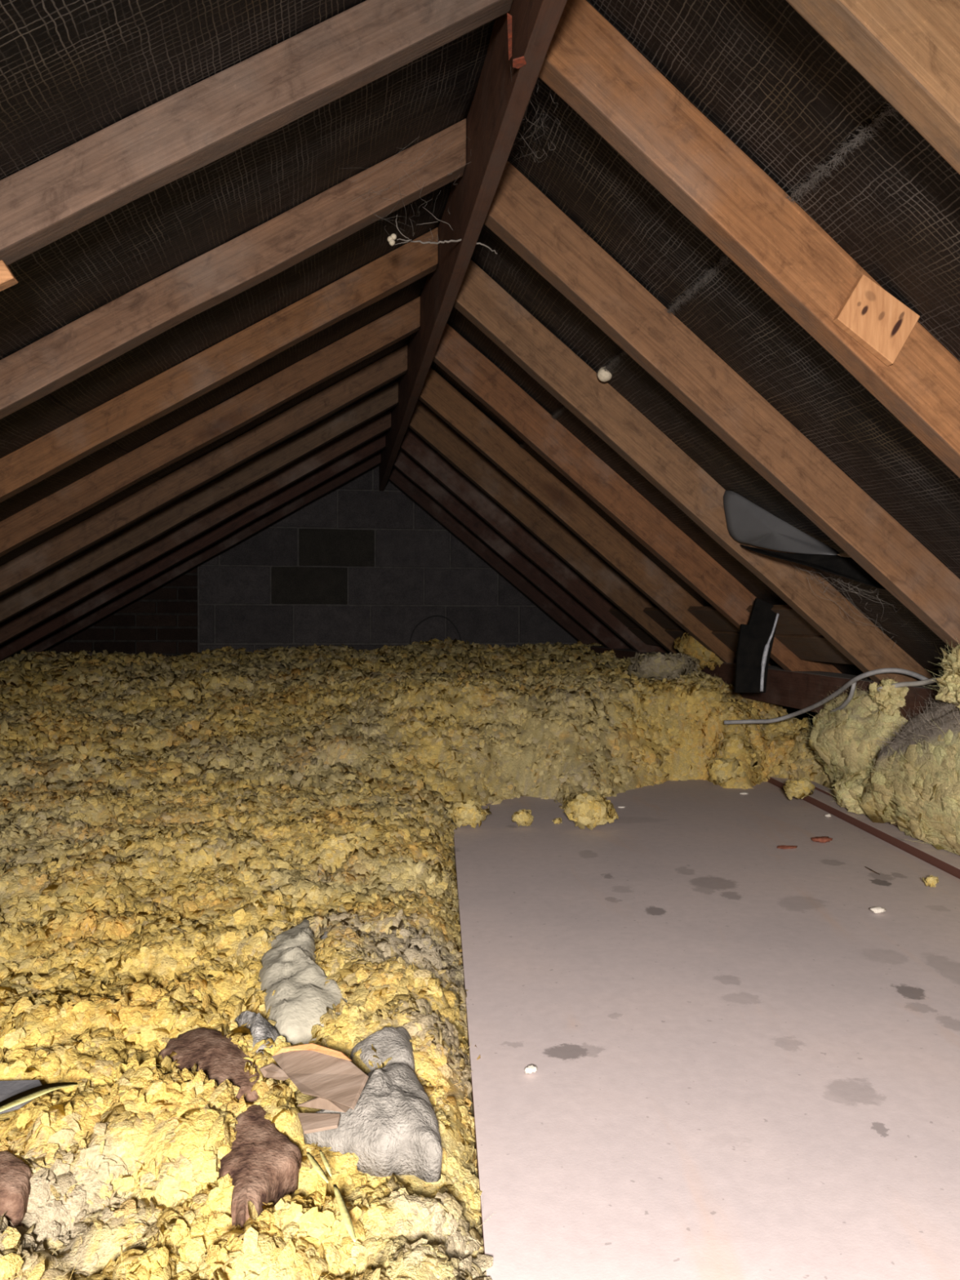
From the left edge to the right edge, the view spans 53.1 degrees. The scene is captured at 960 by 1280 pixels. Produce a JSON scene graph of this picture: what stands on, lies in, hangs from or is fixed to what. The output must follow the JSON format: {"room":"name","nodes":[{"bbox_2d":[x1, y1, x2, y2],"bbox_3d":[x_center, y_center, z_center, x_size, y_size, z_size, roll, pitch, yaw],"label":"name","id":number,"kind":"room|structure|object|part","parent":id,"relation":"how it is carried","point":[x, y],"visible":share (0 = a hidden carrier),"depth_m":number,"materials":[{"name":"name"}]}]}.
{"room":"attic","nodes":[
{"label":"attic","id":0,"kind":"room"},
{"bbox_2d":[17,464,577,656],"bbox_3d":[-0.822,-0.209,5.543,4.600,1.723,0.126,0,2,-8],"label":"wall","id":1,"kind":"structure","parent":0,"point":[359,566],"depth_m":5.48,"materials":[{"name":"brick"}]},
{"bbox_2d":[0,0,959,677],"bbox_3d":[-0.366,-0.395,2.296,3.278,1.159,6.470,0,2,-8],"label":"roof underlay","id":2,"kind":"structure","parent":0,"point":[758,71],"depth_m":1.56,"materials":[{"name":"fabric"}]},
{"bbox_2d":[0,431,386,662],"bbox_3d":[-1.384,-0.461,4.601,1.855,1.148,0.050,0,2,-8],"label":"rafter","id":3,"kind":"object","parent":2,"relation":"attached to","point":[123,584],"visible":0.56,"depth_m":4.58,"materials":[{"name":"brown wood"}]},
{"bbox_2d":[0,408,391,644],"bbox_3d":[-1.312,-0.447,4.111,1.855,1.149,0.049,0,2,-8],"label":"rafter","id":4,"kind":"object","parent":2,"relation":"attached to","point":[213,516],"visible":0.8,"depth_m":4.10,"materials":[{"name":"brown wood"}]},
{"bbox_2d":[0,380,398,622],"bbox_3d":[-1.239,-0.434,3.620,1.856,1.147,0.049,0,2,-8],"label":"rafter","id":5,"kind":"object","parent":2,"relation":"attached to","point":[50,583],"visible":1,"depth_m":3.62,"materials":[{"name":"brown wood"}]},
{"bbox_2d":[22,450,381,652],"bbox_3d":[-1.457,-0.474,5.092,1.855,1.146,0.050,0,2,-8],"label":"rafter","id":6,"kind":"object","parent":2,"relation":"attached to","point":[259,524],"visible":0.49,"depth_m":5.07,"materials":[{"name":"brown wood"}]},
{"bbox_2d":[0,344,407,595],"bbox_3d":[-1.166,-0.422,3.130,1.855,1.148,0.049,0,2,-8],"label":"rafter","id":7,"kind":"object","parent":2,"relation":"attached to","point":[47,554],"visible":1,"depth_m":3.14,"materials":[{"name":"brown wood"}]},
{"bbox_2d":[0,296,420,556],"bbox_3d":[-1.093,-0.409,2.639,1.855,1.148,0.049,0,2,-8],"label":"rafter","id":8,"kind":"object","parent":2,"relation":"attached to","point":[203,429],"visible":1,"depth_m":2.66,"materials":[{"name":"brown wood"}]},
{"bbox_2d":[0,227,438,502],"bbox_3d":[-1.020,-0.394,2.149,1.854,1.148,0.049,0,2,-8],"label":"rafter","id":9,"kind":"object","parent":2,"relation":"attached to","point":[151,400],"visible":1,"depth_m":2.18,"materials":[{"name":"brown wood"}]},
{"bbox_2d":[0,118,466,419],"bbox_3d":[-0.947,-0.382,1.658,1.855,1.149,0.049,0,2,-8],"label":"rafter","id":10,"kind":"object","parent":2,"relation":"attached to","point":[94,340],"visible":0.99,"depth_m":1.71,"materials":[{"name":"brown wood"}]},
{"bbox_2d":[340,133,471,239],"bbox_3d":[-0.128,-0.826,1.739,0.256,0.179,0.144,0,2,-8],"label":"cobweb","id":11,"kind":"object","parent":10,"relation":"attached to","point":[440,134],"visible":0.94,"depth_m":1.71},
{"bbox_2d":[0,0,512,265],"bbox_3d":[-0.875,-0.369,1.168,1.856,1.147,0.049,0,2,-8],"label":"rafter","id":12,"kind":"object","parent":2,"relation":"attached to","point":[51,198],"visible":1,"depth_m":1.22,"materials":[{"name":"brown wood"}]},
{"bbox_2d":[0,260,17,291],"bbox_3d":[-0.647,-0.410,1.165,0.159,0.102,0.020,0,2,-8],"label":"board","id":13,"kind":"object","parent":12,"relation":"attached to","point":[7,279],"visible":1,"depth_m":1.17,"materials":[{"name":"brown wood"}]},
{"bbox_2d":[378,0,567,490],"bbox_3d":[-0.114,-0.877,2.346,0.066,0.212,6.400,0,2,-8],"label":"ridge beam","id":14,"kind":"structure","parent":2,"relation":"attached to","point":[521,38],"depth_m":1.63,"materials":[{"name":"brown wood"}]},
{"bbox_2d":[387,208,497,253],"bbox_3d":[-0.071,-0.784,1.836,0.212,0.078,0.016,0,2,-7],"label":"cobweb","id":15,"kind":"object","parent":14,"relation":"attached to","point":[390,240],"visible":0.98,"depth_m":1.83,"materials":[{"name":"beige fabric"}]},
{"bbox_2d":[503,66,560,169],"bbox_3d":[0.070,-0.811,1.511,0.100,0.135,0.494,0,1,-5],"label":"cobweb","id":16,"kind":"object","parent":14,"relation":"attached to","point":[510,66],"visible":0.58,"depth_m":1.50},
{"bbox_2d":[388,466,602,644],"bbox_3d":[0.177,-0.403,5.336,1.388,1.221,0.049,0,2,-8],"label":"rafter","id":17,"kind":"object","parent":2,"relation":"attached to","point":[416,494],"visible":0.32,"depth_m":5.29,"materials":[{"name":"brown wood"}]},
{"bbox_2d":[393,448,632,648],"bbox_3d":[0.250,-0.389,4.846,1.387,1.220,0.048,0,2,-8],"label":"rafter","id":18,"kind":"object","parent":2,"relation":"attached to","point":[406,464],"visible":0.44,"depth_m":4.81,"materials":[{"name":"brown wood"}]},
{"bbox_2d":[400,426,670,653],"bbox_3d":[0.323,-0.377,4.355,1.387,1.222,0.049,0,2,-8],"label":"rafter","id":19,"kind":"object","parent":2,"relation":"attached to","point":[412,444],"visible":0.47,"depth_m":4.31,"materials":[{"name":"brown wood"}]},
{"bbox_2d":[408,399,679,653],"bbox_3d":[0.396,-0.364,3.865,1.388,1.222,0.049,0,2,-8],"label":"rafter","id":20,"kind":"object","parent":2,"relation":"attached to","point":[424,422],"visible":0.66,"depth_m":3.81,"materials":[{"name":"brown wood"}]},
{"bbox_2d":[627,627,661,645],"bbox_3d":[0.758,-0.018,4.178,0.103,0.092,0.442,0,2,-8],"label":"board","id":21,"kind":"object","parent":20,"relation":"attached to","point":[642,635],"visible":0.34,"depth_m":4.28,"materials":[{"name":"brown wood"}]},
{"bbox_2d":[643,607,683,629],"bbox_3d":[0.741,-0.083,3.672,0.100,0.087,0.442,0,2,-9],"label":"board","id":22,"kind":"object","parent":20,"relation":"attached to","point":[656,614],"visible":0.44,"depth_m":3.77,"materials":[{"name":"brown wood"}]},
{"bbox_2d":[418,367,786,709],"bbox_3d":[0.468,-0.350,3.374,1.388,1.220,0.049,0,2,-8],"label":"rafter","id":23,"kind":"object","parent":2,"relation":"attached to","point":[437,393],"visible":0.69,"depth_m":3.33,"materials":[{"name":"brown wood"}]},
{"bbox_2d":[664,628,688,641],"bbox_3d":[0.830,-0.005,3.688,0.102,0.090,0.442,0,2,-8],"label":"board","id":24,"kind":"object","parent":23,"relation":"attached to","point":[674,633],"visible":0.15,"depth_m":3.80,"materials":[{"name":"brown wood"}]},
{"bbox_2d":[687,606,739,631],"bbox_3d":[0.812,-0.070,3.182,0.100,0.087,0.442,0,2,-8],"label":"board","id":25,"kind":"object","parent":23,"relation":"attached to","point":[709,616],"visible":0.48,"depth_m":3.26,"materials":[{"name":"brown wood"}]},
{"bbox_2d":[597,364,612,382],"bbox_3d":[0.293,-0.645,2.252,0.035,0.077,0.035,0,2,-8],"label":"egg sac","id":26,"kind":"object","parent":2,"relation":"hanging from","point":[604,376],"visible":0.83,"depth_m":2.24,"materials":[{"name":"beige fabric"}]},
{"bbox_2d":[432,323,841,673],"bbox_3d":[0.541,-0.337,2.884,1.388,1.221,0.049,0,2,-8],"label":"rafter","id":27,"kind":"object","parent":2,"relation":"attached to","point":[454,354],"visible":0.62,"depth_m":2.83,"materials":[{"name":"brown wood"}]},
{"bbox_2d":[711,631,739,653],"bbox_3d":[0.903,0.008,3.197,0.102,0.090,0.443,0,2,-8],"label":"board","id":28,"kind":"object","parent":27,"relation":"attached to","point":[730,639],"visible":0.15,"depth_m":3.33,"materials":[{"name":"brown wood"}]},
{"bbox_2d":[453,259,937,684],"bbox_3d":[0.614,-0.325,2.393,1.389,1.221,0.049,0,2,-8],"label":"rafter","id":29,"kind":"object","parent":2,"relation":"attached to","point":[479,299],"visible":0.74,"depth_m":2.34,"materials":[{"name":"brown wood"}]},
{"bbox_2d":[746,604,822,635],"bbox_3d":[0.886,-0.056,2.692,0.100,0.088,0.442,0,2,-9],"label":"board","id":30,"kind":"object","parent":29,"relation":"attached to","point":[789,621],"visible":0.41,"depth_m":2.70,"materials":[{"name":"brown wood"}]},
{"bbox_2d":[733,597,778,693],"bbox_3d":[0.791,0.015,2.743,0.122,0.272,0.052,0,2,10],"label":"strip","id":31,"kind":"object","parent":30,"relation":"attached to","point":[756,638],"visible":0.95,"depth_m":2.74,"materials":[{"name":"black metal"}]},
{"bbox_2d":[774,634,853,664],"bbox_3d":[0.976,0.022,2.707,0.102,0.090,0.442,0,2,-8],"label":"board","id":32,"kind":"object","parent":29,"relation":"attached to","point":[806,647],"visible":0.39,"depth_m":2.75,"materials":[{"name":"brown wood"}]},
{"bbox_2d":[484,160,959,649],"bbox_3d":[0.687,-0.311,1.903,1.388,1.219,0.049,0,2,-8],"label":"rafter","id":33,"kind":"object","parent":2,"relation":"attached to","point":[519,214],"visible":0.88,"depth_m":1.85,"materials":[{"name":"brown wood"}]},
{"bbox_2d":[537,0,959,478],"bbox_3d":[0.759,-0.298,1.412,1.388,1.222,0.049,0,2,-8],"label":"rafter","id":34,"kind":"object","parent":2,"relation":"attached to","point":[588,62],"visible":0.89,"depth_m":1.32,"materials":[{"name":"brown wood"}]},
{"bbox_2d":[832,274,919,365],"bbox_3d":[0.556,-0.448,1.347,0.124,0.122,0.015,0,2,-8],"label":"wood block","id":35,"kind":"object","parent":34,"relation":"attached to","point":[872,316],"visible":1,"depth_m":1.34,"materials":[{"name":"brown wood"}]},
{"bbox_2d":[723,490,839,555],"bbox_3d":[0.709,-0.278,2.259,0.038,0.171,0.291,-1,2,-43],"label":"plastic sheet","id":36,"kind":"object","parent":2,"relation":"hanging from","point":[748,523],"visible":1,"depth_m":2.29,"materials":[{"name":"grey plastic"}]},
{"bbox_2d":[836,552,850,557],"bbox_3d":[0.815,-0.186,2.109,0.009,0.016,0.068,-1,2,-40],"label":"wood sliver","id":37,"kind":"object","parent":36,"relation":"attached to","point":[843,554],"visible":0.39,"depth_m":2.12,"materials":[{"name":"brown wood"}]},
{"bbox_2d":[739,543,885,589],"bbox_3d":[0.744,-0.171,2.192,0.050,0.117,0.370,-1,2,-44],"label":"flap","id":38,"kind":"object","parent":2,"relation":"hanging from","point":[844,566],"visible":0.92,"depth_m":2.14,"materials":[{"name":"black plastic"}]},
{"bbox_2d":[790,552,907,646],"bbox_3d":[0.913,-0.097,2.236,0.302,0.238,0.300,0,2,-8],"label":"cobweb","id":39,"kind":"object","parent":2,"relation":"attached to","point":[793,553],"visible":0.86,"depth_m":2.28},
{"bbox_2d":[786,0,959,174],"bbox_3d":[0.819,-0.288,1.007,1.388,1.221,0.049,0,2,-8],"label":"rafter","id":40,"kind":"object","parent":2,"relation":"attached to","point":[908,51],"visible":1,"depth_m":0.92,"materials":[{"name":"brown wood"}]},
{"bbox_3d":[-0.501,0.617,2.354,4.900,0.040,6.570,0,2,-8],"label":"floor","id":41,"kind":"structure","parent":0,"visible":0},
{"bbox_2d":[0,636,835,1279],"bbox_3d":[-0.721,0.285,2.844,3.585,0.478,5.336,0,2,-8],"label":"insulation","id":42,"kind":"object","parent":41,"relation":"on","point":[165,819],"depth_m":1.59,"materials":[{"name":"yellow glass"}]},
{"bbox_2d":[0,1150,32,1227],"bbox_3d":[-0.391,0.442,0.776,0.055,0.042,0.082,0,2,-20],"label":"scrap","id":43,"kind":"object","parent":42,"relation":"on","point":[15,1175],"visible":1,"depth_m":0.76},
{"bbox_2d":[0,1080,42,1114],"bbox_3d":[-0.446,0.417,0.879,0.094,0.019,0.068,0,2,-8],"label":"scrap","id":44,"kind":"object","parent":42,"relation":"on","point":[8,1089],"visible":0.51,"depth_m":0.88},
{"bbox_3d":[-0.391,0.398,0.829,0.020,0.010,0.094,1,2,40],"label":"leaf blade","id":45,"kind":"part","parent":42,"relation":"part of","materials":[{"name":"yellow plant"}]},
{"bbox_2d":[85,651,103,655],"bbox_3d":[-2.053,0.122,5.056,0.157,0.122,0.130,0,2,-8],"label":"lump","id":46,"kind":"object","parent":42,"relation":"on","point":[87,652],"visible":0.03,"depth_m":5.04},
{"bbox_2d":[158,1026,259,1102],"bbox_3d":[-0.269,0.437,0.974,0.077,0.041,0.180,-1,2,-37],"label":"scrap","id":47,"kind":"object","parent":42,"relation":"on","point":[218,1057],"visible":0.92,"depth_m":0.97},
{"bbox_2d":[234,1010,279,1053],"bbox_3d":[-0.237,0.431,1.038,0.040,0.059,0.114,-1,2,-29],"label":"wool wad","id":48,"kind":"object","parent":42,"relation":"on","point":[260,1028],"visible":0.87,"depth_m":1.02,"materials":[{"name":"grey fabric"}]},
{"bbox_2d":[218,1102,302,1240],"bbox_3d":[-0.185,0.443,0.803,0.070,0.040,0.192,0,2,-8],"label":"scrap","id":49,"kind":"object","parent":42,"relation":"on","point":[263,1164],"visible":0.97,"depth_m":0.79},
{"bbox_2d":[257,918,347,1044],"bbox_3d":[-0.238,0.422,1.231,0.097,0.064,0.385,0,2,-18],"label":"wool wad","id":50,"kind":"object","parent":42,"relation":"on","point":[300,997],"visible":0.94,"depth_m":1.13,"materials":[{"name":"white fabric"}]},
{"bbox_2d":[318,925,331,941],"bbox_3d":[-0.215,0.427,1.348,0.036,0.051,0.128,0,2,-8],"label":"wool wad","id":51,"kind":"object","parent":50,"relation":"on","point":[325,933],"visible":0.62,"depth_m":1.32,"materials":[{"name":"grey fabric"}]},
{"bbox_2d":[259,1043,368,1133],"bbox_3d":[-0.148,0.402,0.874,0.063,0.039,0.142,-1,2,-33],"label":"cardboard","id":52,"kind":"object","parent":42,"relation":"on","point":[337,1084],"visible":1,"depth_m":0.87,"materials":[{"name":"brown cardboard"}]},
{"bbox_2d":[306,1151,328,1183],"bbox_3d":[-0.130,0.414,0.757,0.006,0.005,0.048,-1,2,-29],"label":"straw","id":53,"kind":"object","parent":42,"relation":"on","point":[315,1164],"visible":1,"depth_m":0.75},
{"bbox_2d":[319,1149,331,1177],"bbox_3d":[-0.124,0.414,0.763,0.004,0.005,0.040,0,2,-22],"label":"straw","id":54,"kind":"object","parent":42,"relation":"on","point":[323,1157],"visible":1,"depth_m":0.76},
{"bbox_2d":[333,1183,356,1242],"bbox_3d":[-0.101,0.416,0.701,0.006,0.005,0.072,0,2,-20],"label":"straw","id":55,"kind":"object","parent":42,"relation":"on","point":[343,1209],"visible":1,"depth_m":0.69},
{"bbox_2d":[302,1063,442,1182],"bbox_3d":[-0.072,0.432,0.883,0.128,0.061,0.134,1,2,24],"label":"wool wad","id":56,"kind":"object","parent":42,"relation":"on","point":[393,1126],"visible":0.88,"depth_m":0.83,"materials":[{"name":"grey fabric"}]},
{"bbox_2d":[350,1026,414,1071],"bbox_3d":[-0.102,0.434,1.000,0.067,0.057,0.088,0,2,-8],"label":"wool wad","id":57,"kind":"object","parent":42,"relation":"on","point":[388,1042],"visible":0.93,"depth_m":0.98,"materials":[{"name":"grey fabric"}]},
{"bbox_2d":[408,615,461,644],"bbox_3d":[-0.256,-0.020,5.544,0.308,0.245,0.006,0,2,-8],"label":"wire loop","id":58,"kind":"object","parent":42,"relation":"on","point":[432,615],"visible":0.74,"depth_m":5.54,"materials":[{"name":"black metal"}]},
{"bbox_2d":[586,645,650,659],"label":"wall plate","id":59,"kind":"object","parent":42,"relation":"on","point":[620,652],"depth_m":4.75,"materials":[{"name":"brown wood"}]},
{"bbox_2d":[626,651,702,680],"bbox_3d":[0.668,0.095,3.441,0.285,0.108,0.148,0,2,-8],"label":"lump","id":60,"kind":"object","parent":42,"relation":"on","point":[652,664],"visible":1,"depth_m":3.40,"materials":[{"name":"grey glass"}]},
{"bbox_2d":[672,632,723,671],"bbox_3d":[0.834,0.032,3.519,0.219,0.182,0.175,-1,2,-40],"label":"lump","id":61,"kind":"object","parent":42,"relation":"on","point":[687,644],"visible":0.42,"depth_m":3.47,"materials":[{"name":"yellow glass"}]},
{"bbox_2d":[701,662,735,687],"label":"wall plate","id":62,"kind":"object","parent":42,"relation":"on","point":[726,671],"depth_m":3.42,"materials":[{"name":"brown wood"}]},
{"bbox_2d":[707,756,746,785],"bbox_3d":[0.721,0.386,2.826,0.114,0.086,0.108,0,2,-8],"label":"tuft","id":63,"kind":"object","parent":42,"relation":"on","point":[723,770],"visible":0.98,"depth_m":2.80,"materials":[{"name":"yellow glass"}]},
{"bbox_2d":[740,665,856,709],"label":"wall plate","id":64,"kind":"object","parent":42,"relation":"on","point":[800,690],"depth_m":2.88,"materials":[{"name":"brown wood"}]},
{"bbox_2d":[898,684,940,721],"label":"wall plate","id":65,"kind":"object","parent":42,"relation":"on","point":[910,700],"depth_m":2.29,"materials":[{"name":"brown wood"}]},
{"bbox_2d":[453,779,959,1279],"bbox_3d":[0.452,0.470,1.468,0.959,0.012,3.250,0,1,-3],"label":"floor panel","id":66,"kind":"object","parent":41,"relation":"on","point":[748,1068],"visible":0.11,"depth_m":1.13,"materials":[{"name":"grey wood"}]},
{"bbox_2d":[442,800,491,828],"bbox_3d":[-0.030,0.407,2.258,0.089,0.068,0.098,2,2,41],"label":"tuft","id":67,"kind":"object","parent":66,"relation":"on","point":[463,813],"visible":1,"depth_m":2.24,"materials":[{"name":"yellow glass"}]},
{"bbox_2d":[511,808,533,827],"bbox_3d":[0.101,0.419,2.261,0.052,0.044,0.050,0,2,-8],"label":"tuft","id":68,"kind":"object","parent":66,"relation":"on","point":[522,817],"visible":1,"depth_m":2.25,"materials":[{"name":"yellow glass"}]},
{"bbox_2d":[524,1064,537,1074],"bbox_3d":[0.055,0.468,1.046,0.014,0.009,0.011,-1,2,-36],"label":"chip","id":69,"kind":"object","parent":66,"relation":"on","point":[531,1068],"visible":1,"depth_m":1.04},
{"bbox_2d":[551,817,562,823],"bbox_3d":[0.185,0.433,2.300,0.025,0.015,0.019,0,2,-8],"label":"tuft","id":70,"kind":"object","parent":66,"relation":"on","point":[557,820],"visible":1,"depth_m":2.30,"materials":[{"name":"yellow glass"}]},
{"bbox_2d":[564,790,618,830],"bbox_3d":[0.260,0.397,2.250,0.119,0.090,0.102,-1,2,-36],"label":"tuft","id":71,"kind":"object","parent":66,"relation":"on","point":[589,809],"visible":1,"depth_m":2.23,"materials":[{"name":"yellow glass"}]},
{"bbox_2d":[739,791,748,794],"bbox_3d":[0.740,0.429,2.690,0.024,0.007,0.024,1,2,28],"label":"chip","id":72,"kind":"object","parent":66,"relation":"on","point":[740,793],"visible":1,"depth_m":2.68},
{"bbox_2d":[777,844,797,848],"bbox_3d":[0.661,0.445,2.063,0.049,0.007,0.021,0,1,4],"label":"crumb","id":73,"kind":"object","parent":66,"relation":"on","point":[783,846],"visible":1,"depth_m":2.06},
{"bbox_2d":[782,777,814,799],"bbox_3d":[0.840,0.391,2.523,0.074,0.058,0.081,1,2,29],"label":"tuft","id":74,"kind":"object","parent":66,"relation":"on","point":[801,788],"visible":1,"depth_m":2.51,"materials":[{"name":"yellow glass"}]},
{"bbox_2d":[810,835,832,843],"bbox_3d":[0.757,0.441,2.124,0.049,0.012,0.029,0,2,-8],"label":"crumb","id":75,"kind":"object","parent":66,"relation":"on","point":[824,839],"visible":1,"depth_m":2.11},
{"bbox_2d":[869,906,886,913],"bbox_3d":[0.671,0.455,1.616,0.030,0.011,0.015,0,2,-8],"label":"chip","id":76,"kind":"object","parent":66,"relation":"on","point":[875,909],"visible":1,"depth_m":1.61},
{"bbox_2d":[922,875,938,887],"bbox_3d":[0.833,0.445,1.768,0.028,0.024,0.024,0,2,-8],"label":"tuft","id":77,"kind":"object","parent":66,"relation":"on","point":[931,881],"visible":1,"depth_m":1.76,"materials":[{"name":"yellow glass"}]},
{"bbox_2d":[766,775,959,879],"bbox_3d":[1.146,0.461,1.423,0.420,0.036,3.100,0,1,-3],"label":"joist","id":78,"kind":"object","parent":41,"relation":"on","point":[949,863],"depth_m":2.18,"materials":[{"name":"brown wood"}]},
{"bbox_3d":[1.006,0.446,1.416,0.030,0.007,2.900,0,1,-3],"label":"batten strip","id":79,"kind":"part","parent":78,"relation":"part of","materials":[{"name":"brown wood"}]},
{"bbox_2d":[800,640,959,855],"bbox_3d":[1.116,0.204,2.062,0.526,0.458,1.528,0,1,0],"label":"insulation batt","id":80,"kind":"object","parent":78,"relation":"on","point":[885,766],"visible":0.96,"depth_m":2.14,"materials":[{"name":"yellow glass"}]},
{"bbox_2d":[724,667,928,724],"bbox_3d":[0.926,0.161,2.622,0.133,0.197,0.620,-1,2,-28],"label":"cable","id":81,"kind":"object","parent":80,"relation":"on","point":[884,670],"visible":0.99,"depth_m":2.56,"materials":[{"name":"grey plastic"}]},
{"bbox_2d":[830,682,856,713],"bbox_3d":[0.954,0.153,2.525,0.015,0.098,0.139,0,1,-4],"label":"cable","id":82,"kind":"object","parent":81,"relation":"hanging from","point":[849,698],"visible":0.98,"depth_m":2.48,"materials":[{"name":"grey plastic"}]},
{"bbox_2d":[876,675,942,691],"bbox_3d":[1.027,0.105,2.281,0.028,0.052,0.208,0,2,-20],"label":"cable","id":83,"kind":"object","parent":80,"relation":"on","point":[922,682],"visible":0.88,"depth_m":2.27,"materials":[{"name":"grey plastic"}]}
]}

